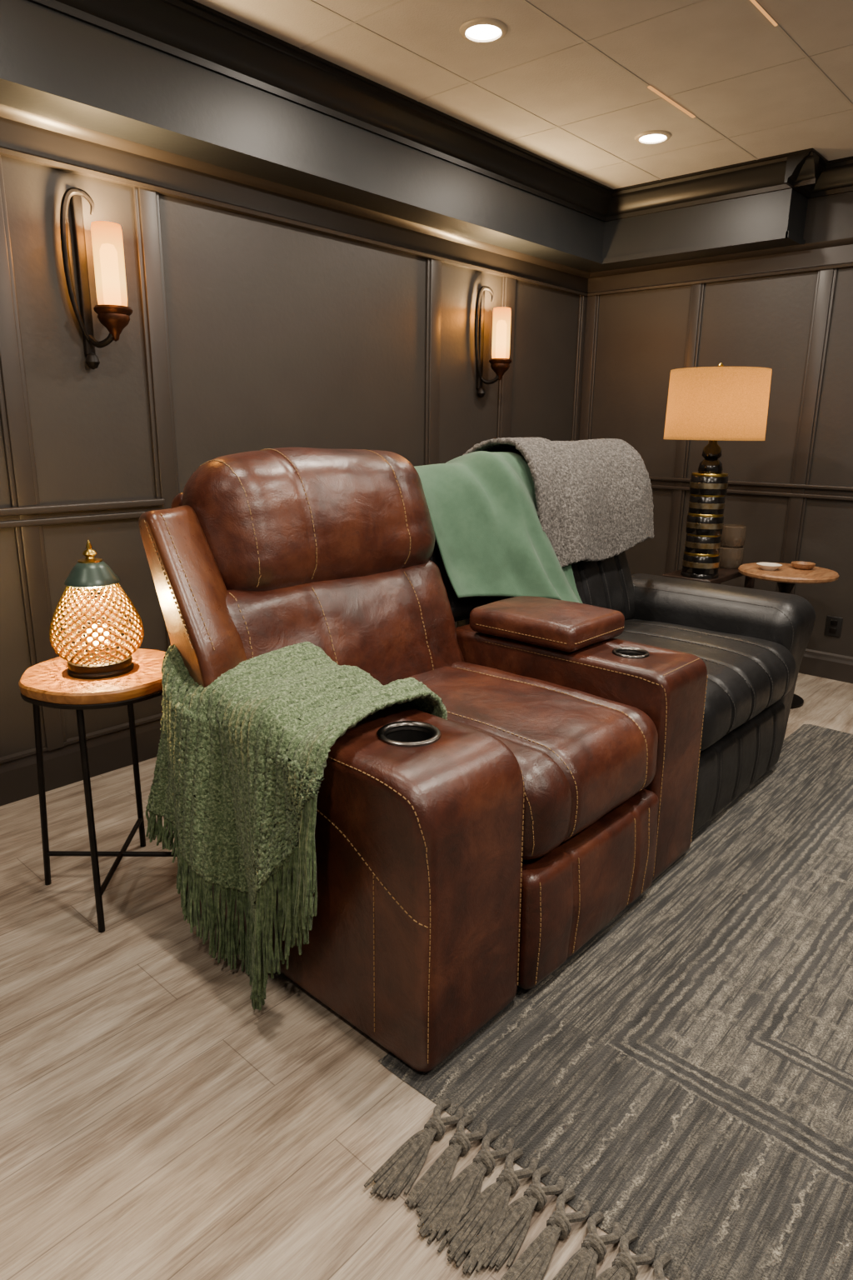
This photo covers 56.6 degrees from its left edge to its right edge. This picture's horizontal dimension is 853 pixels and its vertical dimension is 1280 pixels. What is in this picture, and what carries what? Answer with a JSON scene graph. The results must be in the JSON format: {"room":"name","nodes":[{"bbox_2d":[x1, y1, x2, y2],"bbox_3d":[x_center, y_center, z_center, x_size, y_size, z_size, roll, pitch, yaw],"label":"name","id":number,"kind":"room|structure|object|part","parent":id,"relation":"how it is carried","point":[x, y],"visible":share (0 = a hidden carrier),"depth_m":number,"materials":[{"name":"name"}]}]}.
{"room":"home theater","nodes":[
{"label":"home theater","id":0,"kind":"room"},
{"bbox_2d":[0,155,579,757],"bbox_3d":[-1.401,-0.708,2.646,0.100,2.571,7.184,14,20,40],"label":"wall","id":1,"kind":"structure","parent":0,"point":[281,335],"depth_m":3.12,"materials":[{"name":"paint"}]},
{"bbox_2d":[0,154,66,751],"bbox_3d":[-1.352,-0.547,2.653,0.020,1.958,0.092,14,20,40],"label":"trim","id":2,"kind":"structure","parent":1,"relation":"attached to","point":[14,405],"depth_m":2.64,"materials":[{"name":"paint"}]},
{"bbox_2d":[0,713,162,806],"bbox_3d":[-1.403,0.472,2.880,0.022,0.170,7.084,14,20,40],"label":"baseboard","id":3,"kind":"structure","parent":1,"relation":"attached to","point":[109,749],"depth_m":2.96,"materials":[{"name":"paint"}]},
{"bbox_2d":[0,498,164,528],"bbox_3d":[-2.386,-0.134,1.567,0.040,0.066,4.100,14,20,40],"label":"trim","id":4,"kind":"structure","parent":1,"relation":"attached to","point":[122,509],"depth_m":2.79,"materials":[{"name":"paint"}]},
{"bbox_2d":[60,187,132,369],"bbox_3d":[-1.092,-1.203,2.656,0.198,0.560,0.124,4,15,13],"label":"wall sconce","id":5,"kind":"object","parent":1,"relation":"attached to","point":[113,312],"visible":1,"depth_m":2.62,"materials":[{"name":"white glass"}]},
{"bbox_3d":[-1.108,-1.032,2.704,0.121,0.066,0.030,5,16,16],"label":"arm","id":6,"kind":"part","parent":5,"relation":"part of","materials":[{"name":"brown metal"}]},
{"bbox_3d":[-1.055,-1.241,2.637,0.096,0.258,0.096,14,20,40],"label":"lamp shade","id":7,"kind":"part","parent":5,"relation":"part of","materials":[{"name":"white glass"}]},
{"bbox_2d":[132,186,179,649],"bbox_3d":[-0.997,-0.644,3.034,0.020,1.958,0.097,14,20,40],"label":"trim","id":8,"kind":"structure","parent":1,"relation":"attached to","point":[146,202],"depth_m":2.91,"materials":[{"name":"paint"}]},
{"bbox_2d":[0,104,590,296],"bbox_3d":[-1.365,-1.531,2.333,0.060,0.124,7.084,14,20,40],"label":"trim","id":9,"kind":"structure","parent":1,"relation":"attached to","point":[25,136],"depth_m":3.05,"materials":[{"name":"paint"}]},
{"bbox_2d":[0,0,615,272],"bbox_3d":[-1.291,-1.741,2.210,0.252,0.347,7.084,14,20,40],"label":"soffit","id":10,"kind":"structure","parent":1,"relation":"attached to","point":[54,65],"depth_m":2.81,"materials":[{"name":"paint"}]},
{"bbox_2d":[425,258,441,464],"bbox_3d":[0.029,-0.925,4.134,0.020,1.958,0.102,14,20,40],"label":"trim","id":11,"kind":"structure","parent":1,"relation":"attached to","point":[432,389],"depth_m":3.99,"materials":[{"name":"paint"}]},
{"bbox_2d":[474,285,512,398],"bbox_3d":[0.360,-1.581,4.217,0.198,0.560,0.124,4,15,13],"label":"wall sconce","id":12,"kind":"object","parent":1,"relation":"attached to","point":[500,362],"visible":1,"depth_m":4.18,"materials":[{"name":"white glass"}]},
{"bbox_3d":[0.344,-1.410,4.265,0.121,0.066,0.030,5,16,16],"label":"arm","id":13,"kind":"part","parent":12,"relation":"part of","materials":[{"name":"brown metal"}]},
{"bbox_3d":[0.397,-1.619,4.198,0.096,0.258,0.096,14,20,40],"label":"lamp shade","id":14,"kind":"part","parent":12,"relation":"part of","materials":[{"name":"white glass"}]},
{"bbox_2d":[496,276,516,438],"bbox_3d":[0.445,-1.039,4.579,0.020,1.958,0.122,14,20,40],"label":"trim","id":15,"kind":"structure","parent":1,"relation":"attached to","point":[508,285],"depth_m":4.45,"materials":[{"name":"paint"}]},
{"bbox_2d":[571,295,587,440],"bbox_3d":[0.962,-1.181,5.133,0.020,1.958,0.082,14,20,40],"label":"trim","id":16,"kind":"structure","parent":1,"relation":"attached to","point":[583,299],"depth_m":4.97,"materials":[{"name":"paint"}]},
{"bbox_2d":[0,672,852,1279],"bbox_3d":[0.745,1.062,1.096,5.926,0.001,7.184,14,20,40],"label":"floor","id":17,"kind":"structure","parent":0,"point":[156,1123],"depth_m":1.57,"materials":[{"name":"brown wood"}]},
{"bbox_2d":[18,648,177,932],"bbox_3d":[-0.881,0.397,2.236,0.416,0.660,0.420,14,20,40],"label":"side table","id":18,"kind":"object","parent":17,"relation":"on","point":[47,683],"visible":0.59,"depth_m":2.07,"materials":[{"name":"brown wood"}]},
{"bbox_3d":[-1.086,0.414,2.234,0.055,0.624,0.017,4,15,13],"label":"leg","id":19,"kind":"part","parent":18,"relation":"part of","materials":[{"name":"black metal"}]},
{"bbox_3d":[-0.866,0.468,2.042,0.017,0.624,0.055,-5,16,-19],"label":"leg","id":20,"kind":"part","parent":18,"relation":"part of","materials":[{"name":"black metal"}]},
{"bbox_2d":[49,540,144,679],"bbox_3d":[-0.877,-0.089,2.093,0.233,0.352,0.233,1,15,0],"label":"table lamp","id":21,"kind":"object","parent":18,"relation":"on","point":[90,572],"visible":1,"depth_m":2.04,"materials":[{"name":"brown metal"}]},
{"bbox_3d":[-0.876,-0.177,2.069,0.136,0.063,0.136,14,20,40],"label":"lid","id":22,"kind":"part","parent":21,"relation":"part of","materials":[{"name":"green metal"}]},
{"bbox_3d":[-0.877,-0.053,2.102,0.233,0.207,0.233,14,20,40],"label":"lamp shade","id":23,"kind":"part","parent":21,"relation":"part of","materials":[{"name":"gold metal"}]},
{"bbox_3d":[-0.878,-0.015,2.112,0.060,0.060,0.060,14,20,40],"label":"bulb","id":24,"kind":"part","parent":21,"relation":"part of","materials":[{"name":"white glass"}]},
{"bbox_3d":[-0.897,0.362,2.437,0.017,0.624,0.055,-5,16,-19],"label":"leg","id":25,"kind":"part","parent":18,"relation":"part of","materials":[{"name":"black metal"}]},
{"bbox_2d":[138,447,659,1071],"bbox_3d":[-0.082,0.131,2.135,1.152,1.244,1.002,14,20,40],"label":"recliner","id":26,"kind":"object","parent":17,"relation":"on","point":[462,859],"visible":0.82,"depth_m":1.88,"materials":[{"name":"brown leather"}]},
{"bbox_2d":[145,641,447,1010],"bbox_3d":[-0.324,0.410,1.947,0.670,0.777,0.494,14,20,40],"label":"throw blanket","id":27,"kind":"object","parent":26,"relation":"on","point":[241,762],"visible":0.97,"depth_m":1.81,"materials":[{"name":"green fabric"}]},
{"bbox_2d":[225,560,464,684],"bbox_3d":[-0.267,0.026,2.348,0.357,0.450,0.897,14,20,40],"label":"cushion","id":28,"kind":"object","parent":26,"relation":"on","point":[392,622],"depth_m":2.25,"materials":[{"name":"brown leather"}]},
{"bbox_3d":[-0.221,0.478,1.930,0.906,0.651,0.331,14,20,40],"label":"arm","id":29,"kind":"part","parent":26,"relation":"part of","materials":[{"name":"brown leather"}]},
{"bbox_2d":[407,661,658,859],"bbox_3d":[0.169,0.284,2.186,0.775,0.266,0.636,14,20,40],"label":"seat cushion","id":30,"kind":"object","parent":26,"relation":"on","point":[587,762],"depth_m":1.98,"materials":[{"name":"brown leather"}]},
{"bbox_2d":[430,537,708,880],"bbox_3d":[0.334,0.055,2.613,1.117,1.126,0.327,14,20,40],"label":"console","id":31,"kind":"object","parent":17,"relation":"on","point":[565,643],"visible":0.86,"depth_m":2.35,"materials":[{"name":"brown leather"},{"name":"metal"}]},
{"bbox_3d":[0.048,-0.320,2.816,0.295,0.513,0.260,14,20,40],"label":"panel","id":32,"kind":"part","parent":31,"relation":"part of","materials":[{"name":"green fabric"}]},
{"bbox_2d":[414,450,582,603],"bbox_3d":[0.217,-0.376,2.799,0.596,0.564,0.550,14,20,40],"label":"blanket","id":33,"kind":"object","parent":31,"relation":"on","point":[491,538],"visible":0.66,"depth_m":2.71,"materials":[{"name":"green fabric"}]},
{"bbox_3d":[0.385,-0.064,2.537,0.400,0.094,0.325,14,20,40],"label":"lid","id":34,"kind":"part","parent":31,"relation":"part of","materials":[{"name":"brown leather"}]},
{"bbox_2d":[364,724,852,1279],"bbox_3d":[1.669,0.876,1.776,2.502,0.035,2.970,14,20,40],"label":"area rug","id":35,"kind":"object","parent":17,"relation":"on","point":[682,1082],"visible":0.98,"depth_m":1.63,"materials":[{"name":"grey carpet"}]},
{"bbox_2d":[456,551,815,834],"bbox_3d":[0.825,-0.099,3.131,1.128,1.196,1.154,14,20,40],"label":"recliner","id":36,"kind":"object","parent":17,"relation":"on","point":[752,643],"visible":0.39,"depth_m":3.02,"materials":[{"name":"black leather"}]},
{"bbox_2d":[463,437,654,567],"bbox_3d":[0.539,-0.547,3.220,0.543,0.537,0.890,13,19,38],"label":"throw blanket","id":37,"kind":"object","parent":36,"relation":"on","point":[594,497],"visible":0.71,"depth_m":3.04,"materials":[{"name":"grey fabric"}]},
{"bbox_2d":[487,551,634,619],"bbox_3d":[0.532,-0.195,3.218,0.335,0.446,0.910,14,20,40],"label":"cushion","id":38,"kind":"object","parent":36,"relation":"on","point":[609,583],"depth_m":3.25,"materials":[{"name":"black leather"}]},
{"bbox_2d":[613,619,796,751],"bbox_3d":[0.868,0.127,2.956,0.755,0.240,0.875,14,20,40],"label":"seat cushion","id":39,"kind":"object","parent":36,"relation":"on","point":[750,670],"depth_m":2.84,"materials":[{"name":"black leather"}]},
{"bbox_3d":[1.181,0.088,3.425,0.839,0.664,0.323,14,20,40],"label":"arm","id":40,"kind":"part","parent":36,"relation":"part of","materials":[{"name":"black leather"}]},
{"bbox_2d":[662,562,754,589],"bbox_3d":[1.468,-0.063,4.142,0.245,0.620,0.655,14,20,40],"label":"console table","id":41,"kind":"object","parent":17,"relation":"on","point":[725,574],"visible":0.08,"depth_m":3.94,"materials":[{"name":"brown wood"}]},
{"bbox_2d":[664,362,772,579],"bbox_3d":[1.342,-0.791,3.750,0.448,0.987,0.448,14,20,40],"label":"table lamp","id":42,"kind":"object","parent":41,"relation":"on","point":[713,404],"visible":1,"depth_m":3.55,"materials":[{"name":"fabric"},{"name":"black glazed ceramic"},{"name":"brass"}]},
{"bbox_3d":[1.346,-1.087,3.671,0.448,0.310,0.448,14,20,40],"label":"lamp shade","id":43,"kind":"part","parent":42,"relation":"part of","materials":[{"name":"fabric"}]},
{"bbox_2d":[719,546,744,569],"bbox_3d":[1.579,-0.433,4.122,0.136,0.108,0.136,14,20,40],"label":"glass jar","id":44,"kind":"object","parent":41,"relation":"on","point":[730,557],"visible":0.74,"depth_m":4.07,"materials":[{"name":"brown glass"}]},
{"bbox_2d":[720,524,747,547],"bbox_3d":[1.580,-0.538,4.093,0.136,0.108,0.136,14,20,40],"label":"glass jar","id":45,"kind":"object","parent":44,"relation":"on","point":[733,535],"visible":0.81,"depth_m":4.04,"materials":[{"name":"beige glass"}]},
{"bbox_3d":[1.726,-0.085,4.295,0.040,0.590,0.040,14,20,40],"label":"leg","id":46,"kind":"part","parent":41,"relation":"part of","materials":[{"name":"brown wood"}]},
{"bbox_2d":[738,562,839,709],"bbox_3d":[1.746,-0.020,3.918,0.448,0.660,0.448,14,20,40],"label":"side table","id":47,"kind":"object","parent":17,"relation":"on","point":[787,576],"visible":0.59,"depth_m":3.76,"materials":[{"name":"brown wood"}]},
{"bbox_2d":[756,562,782,570],"bbox_3d":[1.657,-0.353,3.832,0.116,0.026,0.116,14,20,40],"label":"dish","id":48,"kind":"object","parent":47,"relation":"on","point":[764,566],"visible":1,"depth_m":3.81,"materials":[{"name":"beige ceramic"}]},
{"bbox_2d":[791,560,815,569],"bbox_3d":[1.839,-0.362,3.868,0.110,0.028,0.110,14,20,40],"label":"bowl","id":49,"kind":"object","parent":47,"relation":"on","point":[797,564],"visible":1,"depth_m":3.84,"materials":[{"name":"brown wood"}]},
{"bbox_2d":[194,0,852,189],"bbox_3d":[0.775,-1.422,0.433,5.926,0.001,7.184,14,20,40],"label":"ceiling","id":50,"kind":"structure","parent":0,"point":[709,42],"depth_m":2.87,"materials":[{"name":"paint"}]},
{"bbox_2d":[27,0,614,221],"bbox_3d":[-1.244,-1.795,1.985,0.112,0.125,6.844,14,20,40],"label":"trim","id":51,"kind":"structure","parent":50,"relation":"attached to","point":[192,32],"depth_m":2.90,"materials":[{"name":"paint"}]},
{"bbox_2d":[300,0,405,49],"bbox_3d":[1.587,-1.559,0.987,5.486,0.002,0.008,14,20,40],"label":"trim","id":52,"kind":"structure","parent":50,"relation":"attached to","point":[400,1],"depth_m":2.58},
{"bbox_2d":[459,17,508,43],"bbox_3d":[0.188,-2.005,2.610,0.160,0.010,0.160,14,20,40],"label":"recessed light","id":53,"kind":"object","parent":50,"relation":"in","point":[494,30],"visible":1,"depth_m":2.60,"materials":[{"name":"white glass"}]},
{"bbox_2d":[306,0,661,179],"bbox_3d":[-0.918,-1.817,1.842,0.010,0.002,7.084,14,20,40],"label":"trim","id":54,"kind":"structure","parent":50,"relation":"attached to","point":[310,1],"depth_m":2.97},
{"bbox_2d":[417,0,707,101],"bbox_3d":[1.990,-1.669,1.418,5.486,0.002,0.008,14,20,40],"label":"trim","id":55,"kind":"structure","parent":50,"relation":"attached to","point":[702,1],"depth_m":2.72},
{"bbox_2d":[520,0,758,159],"bbox_3d":[-0.547,-1.726,1.520,0.010,0.002,7.084,14,20,40],"label":"trim","id":56,"kind":"structure","parent":50,"relation":"attached to","point":[526,2],"depth_m":2.80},
{"bbox_2d":[635,130,671,144],"bbox_3d":[1.011,-2.241,3.535,0.160,0.010,0.160,14,20,40],"label":"recessed light","id":57,"kind":"object","parent":50,"relation":"in","point":[653,137],"visible":1,"depth_m":3.52,"materials":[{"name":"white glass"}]},
{"bbox_2d":[647,85,695,118],"bbox_3d":[0.981,-2.142,3.157,0.012,0.004,0.400,14,20,40],"label":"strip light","id":58,"kind":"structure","parent":50,"relation":"attached to","point":[651,87],"depth_m":3.14,"materials":[{"name":"beige plastic"}]},
{"bbox_2d":[506,44,852,141],"bbox_3d":[2.392,-1.779,1.849,5.486,0.002,0.008,14,20,40],"label":"trim","id":59,"kind":"structure","parent":50,"relation":"attached to","point":[852,44],"depth_m":3.04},
{"bbox_2d":[605,148,819,221],"bbox_3d":[1.394,-2.321,4.073,1.136,0.125,0.112,14,20,40],"label":"trim","id":60,"kind":"structure","parent":50,"relation":"attached to","point":[764,175],"depth_m":4.03,"materials":[{"name":"paint"}]},
{"bbox_2d":[576,109,852,173],"bbox_3d":[2.794,-1.890,2.280,5.486,0.002,0.008,14,20,40],"label":"trim","id":61,"kind":"structure","parent":50,"relation":"attached to","point":[850,109],"depth_m":3.56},
{"bbox_2d":[750,0,777,26],"bbox_3d":[1.008,-1.946,2.423,0.008,0.004,0.350,14,20,40],"label":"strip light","id":62,"kind":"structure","parent":50,"relation":"attached to","point":[765,13],"depth_m":2.47,"materials":[{"name":"beige plastic"}]},
{"bbox_2d":[755,0,852,107],"bbox_3d":[-0.154,-1.630,1.177,0.010,0.002,7.084,14,20,40],"label":"trim","id":63,"kind":"structure","parent":50,"relation":"attached to","point":[778,26],"depth_m":2.78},
{"bbox_2d":[590,190,852,656],"bbox_3d":[3.173,-0.821,3.277,5.826,2.571,0.100,14,20,40],"label":"wall","id":64,"kind":"structure","parent":0,"point":[765,322],"depth_m":4.37,"materials":[{"name":"paint"}]},
{"bbox_2d":[579,295,599,439],"bbox_3d":[1.012,-1.162,5.124,0.088,1.988,0.020,14,20,40],"label":"trim","id":65,"kind":"structure","parent":64,"relation":"attached to","point":[592,308],"depth_m":4.96,"materials":[{"name":"paint"}]},
{"bbox_2d":[665,283,704,574],"bbox_3d":[1.509,-1.041,4.691,0.078,1.988,0.020,14,20,40],"label":"trim","id":66,"kind":"structure","parent":64,"relation":"attached to","point":[697,297],"depth_m":4.67,"materials":[{"name":"paint"}]},
{"bbox_2d":[602,188,808,269],"bbox_3d":[1.470,-2.254,4.256,1.038,0.347,0.252,14,20,40],"label":"trim","id":67,"kind":"structure","parent":64,"relation":"attached to","point":[774,219],"depth_m":4.14,"materials":[{"name":"paint"}]},
{"bbox_2d":[587,237,852,295],"bbox_3d":[3.129,-1.653,2.994,5.826,0.124,0.060,14,20,40],"label":"trim","id":68,"kind":"structure","parent":64,"relation":"attached to","point":[838,253],"depth_m":4.29,"materials":[{"name":"paint"}]},
{"bbox_2d":[649,475,852,500],"bbox_3d":[3.122,-0.533,3.301,5.826,0.070,0.040,14,20,40],"label":"trim","id":69,"kind":"structure","parent":64,"relation":"attached to","point":[822,492],"depth_m":4.35,"materials":[{"name":"paint"}]},
{"bbox_2d":[784,148,829,198],"bbox_3d":[1.856,-2.250,3.828,0.112,0.125,0.350,14,20,40],"label":"trim","id":70,"kind":"structure","parent":64,"relation":"attached to","point":[795,162],"depth_m":3.75,"materials":[{"name":"paint"}]},
{"bbox_2d":[776,268,838,594],"bbox_3d":[2.013,-0.918,4.252,0.093,1.988,0.020,14,20,40],"label":"trim","id":71,"kind":"structure","parent":64,"relation":"attached to","point":[827,278],"depth_m":4.16,"materials":[{"name":"paint"}]},
{"bbox_2d":[799,648,852,683],"bbox_3d":[3.118,0.364,3.547,5.826,0.140,0.022,14,20,40],"label":"baseboard","id":72,"kind":"structure","parent":64,"relation":"attached to","point":[814,662],"depth_m":4.34,"materials":[{"name":"paint"}]},
{"bbox_2d":[810,155,852,198],"bbox_3d":[3.585,-1.869,2.477,4.560,0.125,0.112,14,20,40],"label":"trim","id":73,"kind":"structure","parent":64,"relation":"attached to","point":[837,177],"depth_m":3.87,"materials":[{"name":"paint"}]},
{"bbox_2d":[825,615,843,637],"bbox_3d":[2.206,-0.073,4.292,0.080,0.110,0.013,14,20,40],"label":"wall outlet","id":74,"kind":"object","parent":64,"relation":"attached to","point":[833,625],"visible":1,"depth_m":4.29,"materials":[{"name":"black plastic"}]},
{"bbox_2d":[829,627,836,633],"bbox_3d":[2.203,-0.051,4.296,0.034,0.030,0.006,14,20,40],"label":"socket","id":75,"kind":"object","parent":74,"relation":"attached to","point":[832,630],"depth_m":4.29,"materials":[{"name":"black plastic"}]},
{"bbox_2d":[830,619,837,625],"bbox_3d":[2.204,-0.094,4.284,0.034,0.030,0.006,14,20,40],"label":"socket","id":76,"kind":"object","parent":74,"relation":"attached to","point":[833,622],"depth_m":4.28,"materials":[{"name":"black plastic"}]}
]}

